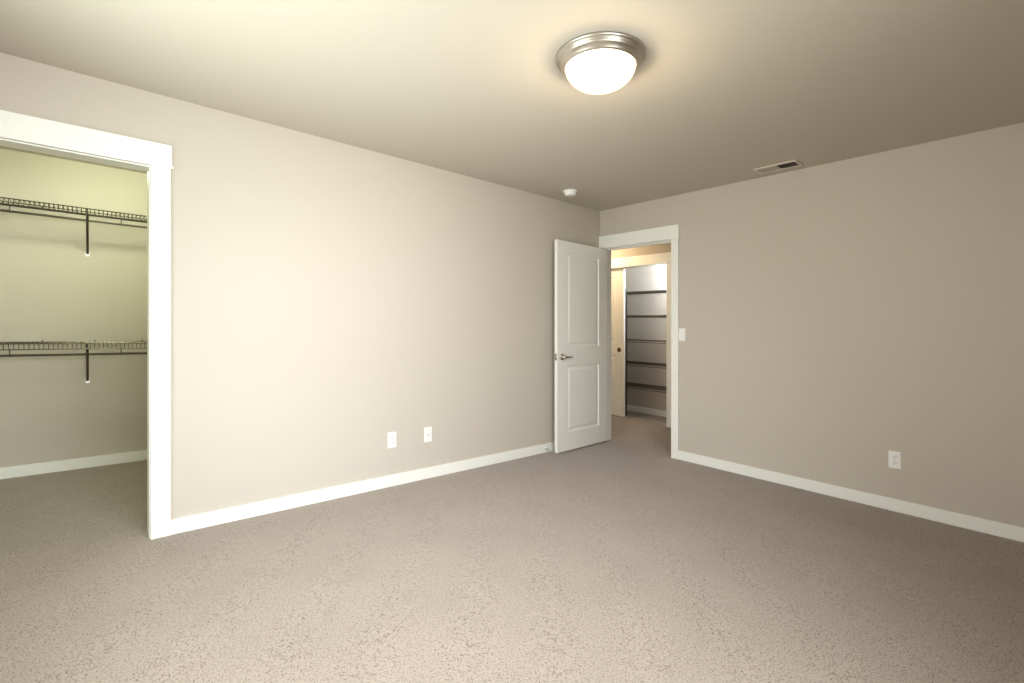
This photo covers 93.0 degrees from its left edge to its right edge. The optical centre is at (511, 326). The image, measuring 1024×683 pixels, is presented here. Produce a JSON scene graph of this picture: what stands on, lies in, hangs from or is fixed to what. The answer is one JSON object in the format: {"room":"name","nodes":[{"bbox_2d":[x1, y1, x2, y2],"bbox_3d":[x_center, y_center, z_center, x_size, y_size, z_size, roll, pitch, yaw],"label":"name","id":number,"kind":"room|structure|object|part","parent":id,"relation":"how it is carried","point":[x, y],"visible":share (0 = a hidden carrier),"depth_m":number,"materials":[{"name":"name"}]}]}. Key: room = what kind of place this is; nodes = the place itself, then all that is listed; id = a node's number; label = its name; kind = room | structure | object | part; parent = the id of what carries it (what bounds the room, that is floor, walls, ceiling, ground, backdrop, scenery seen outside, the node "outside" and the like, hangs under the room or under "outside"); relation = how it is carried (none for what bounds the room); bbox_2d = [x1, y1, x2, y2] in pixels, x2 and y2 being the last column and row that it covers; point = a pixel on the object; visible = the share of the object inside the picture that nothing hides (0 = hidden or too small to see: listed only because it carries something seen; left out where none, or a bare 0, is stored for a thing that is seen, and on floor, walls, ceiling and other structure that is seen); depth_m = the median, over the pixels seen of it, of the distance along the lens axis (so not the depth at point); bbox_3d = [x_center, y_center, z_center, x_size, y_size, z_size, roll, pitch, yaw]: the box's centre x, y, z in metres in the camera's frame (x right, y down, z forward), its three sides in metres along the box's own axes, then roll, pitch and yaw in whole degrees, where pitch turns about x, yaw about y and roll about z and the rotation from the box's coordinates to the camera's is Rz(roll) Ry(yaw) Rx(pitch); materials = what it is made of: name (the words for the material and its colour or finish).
{"room":"empty bedroom","nodes":[
{"label":"empty bedroom","id":0,"kind":"room"},
{"bbox_2d":[0,148,146,467],"bbox_3d":[-3.235,-0.082,4.131,1.920,2.469,0.120,0,0,-41],"label":"wall","id":1,"kind":"structure","parent":0,"point":[57,284],"depth_m":3.84,"materials":[{"name":"beige paint"}]},
{"bbox_2d":[0,340,146,382],"bbox_3d":[-3.140,0.287,3.929,1.783,0.368,0.314,0,0,-41],"label":"closet shelf","id":2,"kind":"object","parent":1,"relation":"attached to","point":[87,353],"visible":0.58,"depth_m":3.68,"materials":[{"name":"grey metal"}]},
{"bbox_2d":[0,197,146,255],"bbox_3d":[-3.140,-0.731,3.929,1.783,0.368,0.314,0,0,-41],"label":"closet shelf","id":3,"kind":"object","parent":1,"relation":"attached to","point":[87,220],"visible":0.5,"depth_m":3.68,"materials":[{"name":"grey metal"}]},
{"bbox_2d":[0,450,146,478],"bbox_3d":[-3.236,1.097,4.041,1.800,0.109,0.014,0,0,-41],"label":"baseboard","id":4,"kind":"structure","parent":1,"relation":"attached to","point":[87,462],"depth_m":3.83,"materials":[{"name":"white wood"}]},
{"bbox_2d":[0,52,599,518],"bbox_3d":[-0.961,-0.039,3.613,4.920,2.511,0.120,0,0,-41],"label":"wall","id":5,"kind":"structure","parent":0,"point":[340,310],"depth_m":3.28,"materials":[{"name":"beige paint"}]},
{"bbox_2d":[0,110,172,539],"bbox_3d":[-2.306,0.132,2.448,0.796,2.061,0.120,0,0,-41],"label":"door frame","id":6,"kind":"structure","parent":5,"relation":"attached to","point":[63,153],"depth_m":2.65,"materials":[{"name":"white wood"}]},
{"bbox_2d":[171,442,554,534],"bbox_3d":[-0.487,1.148,3.935,3.747,0.136,0.014,0,0,-41],"label":"baseboard","id":7,"kind":"structure","parent":5,"relation":"attached to","point":[250,510],"depth_m":3.31,"materials":[{"name":"white wood"}]},
{"bbox_2d":[388,432,395,447],"bbox_3d":[-0.886,0.842,3.594,0.070,0.116,0.008,0,0,-41],"label":"outlet","id":8,"kind":"object","parent":5,"relation":"attached to","point":[391,439],"visible":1,"depth_m":3.59,"materials":[{"name":"white plastic"}]},
{"bbox_2d":[424,427,431,441],"bbox_3d":[-0.651,0.847,3.792,0.070,0.116,0.016,0,0,-41],"label":"outlet","id":9,"kind":"object","parent":5,"relation":"attached to","point":[427,434],"visible":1,"depth_m":3.79,"materials":[{"name":"white plastic"}]},
{"bbox_2d":[0,411,1023,682],"bbox_3d":[0.460,1.257,3.455,6.860,0.271,5.980,0,0,-41],"label":"floor","id":10,"kind":"structure","parent":0,"point":[632,551],"depth_m":2.25,"materials":[{"name":"beige carpet"}]},
{"bbox_2d":[0,0,1023,210],"bbox_3d":[0.460,-1.282,3.455,6.860,0.271,5.980,0,0,-41],"label":"ceiling","id":11,"kind":"structure","parent":0,"point":[712,93],"depth_m":2.40,"materials":[{"name":"beige paint"}]},
{"bbox_2d":[563,189,576,196],"bbox_3d":[0.530,-1.210,4.428,0.132,0.045,0.132,0,0,-41],"label":"smoke detector","id":12,"kind":"object","parent":11,"relation":"attached to","point":[569,192],"visible":1,"depth_m":4.39,"materials":[{"name":"white plastic"}]},
{"bbox_2d":[556,31,645,94],"bbox_3d":[0.405,-1.163,2.235,0.408,0.148,0.408,0,0,-41],"label":"ceiling light","id":13,"kind":"object","parent":11,"relation":"attached to","point":[600,63],"visible":1,"depth_m":2.13,"materials":[{"name":"white glass"}]},
{"bbox_2d":[753,160,803,173],"bbox_3d":[2.010,-1.200,3.673,0.150,0.013,0.300,0,0,-41],"label":"ceiling vent","id":14,"kind":"object","parent":11,"relation":"in","point":[779,166],"visible":1,"depth_m":3.67,"materials":[{"name":"beige metal"}]},
{"bbox_2d":[611,243,670,258],"bbox_3d":[2.576,0.027,5.288,0.120,2.515,5.980,0,0,-41],"label":"wall","id":15,"kind":"structure","parent":0,"point":[646,250],"depth_m":6.25,"materials":[{"name":"beige paint"}]},
{"bbox_2d":[611,269,624,416],"bbox_3d":[1.197,0.217,6.878,0.038,1.996,0.950,0,0,-41],"label":"pocket door","id":16,"kind":"structure","parent":15,"relation":"in","point":[617,342],"depth_m":6.57,"materials":[{"name":"white wood"}]},
{"bbox_2d":[611,252,670,427],"bbox_3d":[1.633,0.162,6.356,0.148,2.150,1.106,0,0,-41],"label":"door frame","id":17,"kind":"structure","parent":15,"relation":"attached to","point":[653,259],"depth_m":5.96,"materials":[{"name":"white wood"}]},
{"bbox_2d":[625,265,665,410],"bbox_3d":[1.907,0.015,6.587,0.570,2.466,1.420,0,0,-41],"label":"wall","id":18,"kind":"structure","parent":0,"point":[646,278],"depth_m":6.85,"materials":[{"name":"beige paint"}]},
{"bbox_2d":[625,289,665,415],"bbox_3d":[1.891,0.363,6.573,0.373,1.751,1.160,0,0,-41],"label":"shelf","id":19,"kind":"object","parent":18,"relation":"attached to","point":[662,388],"visible":0.6,"depth_m":6.64,"materials":[{"name":"grey metal"}]},
{"bbox_2d":[627,405,665,416],"bbox_3d":[2.027,1.196,6.691,0.014,0.098,1.180,0,0,-41],"label":"baseboard","id":20,"kind":"structure","parent":18,"relation":"attached to","point":[650,411],"depth_m":6.84,"materials":[{"name":"white wood"}]},
{"bbox_2d":[600,122,1023,527],"bbox_3d":[1.631,0.009,4.470,0.120,2.515,5.980,0,0,-41],"label":"wall","id":21,"kind":"structure","parent":0,"point":[849,323],"depth_m":3.40,"materials":[{"name":"beige paint"}]},
{"bbox_2d":[555,239,606,452],"bbox_3d":[0.705,0.195,4.838,0.800,2.021,0.133,0,0,-41],"label":"door","id":22,"kind":"structure","parent":21,"relation":"in","point":[580,345],"depth_m":4.81,"materials":[{"name":"painted wood"},{"name":"brushed nickel"}]},
{"bbox_3d":[0.705,0.192,4.838,0.799,1.640,0.133,0,0,-41],"label":"handle","id":23,"kind":"part","parent":22,"relation":"part of","materials":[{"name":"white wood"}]},
{"bbox_2d":[598,224,679,458],"bbox_3d":[1.274,0.140,4.874,0.166,2.178,0.965,0,0,-41],"label":"door frame","id":24,"kind":"structure","parent":21,"relation":"attached to","point":[670,232],"depth_m":4.53,"materials":[{"name":"white wood"}]},
{"bbox_2d":[679,328,684,340],"bbox_3d":[1.555,0.078,4.459,0.010,0.116,0.070,0,0,-41],"label":"rocker light switch","id":25,"kind":"object","parent":21,"relation":"attached to","point":[681,334],"visible":1,"depth_m":4.45,"materials":[{"name":"white plastic"}]},
{"bbox_2d":[678,450,1023,541],"bbox_3d":[2.484,1.204,3.383,0.014,0.119,2.900,0,0,-41],"label":"baseboard","id":26,"kind":"structure","parent":21,"relation":"attached to","point":[1012,532],"depth_m":3.37,"materials":[{"name":"white wood"}]},
{"bbox_2d":[888,450,900,468],"bbox_3d":[2.580,0.902,3.276,0.008,0.116,0.070,0,0,-41],"label":"outlet","id":27,"kind":"object","parent":21,"relation":"attached to","point":[894,459],"visible":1,"depth_m":3.28,"materials":[{"name":"white plastic"}]}
]}

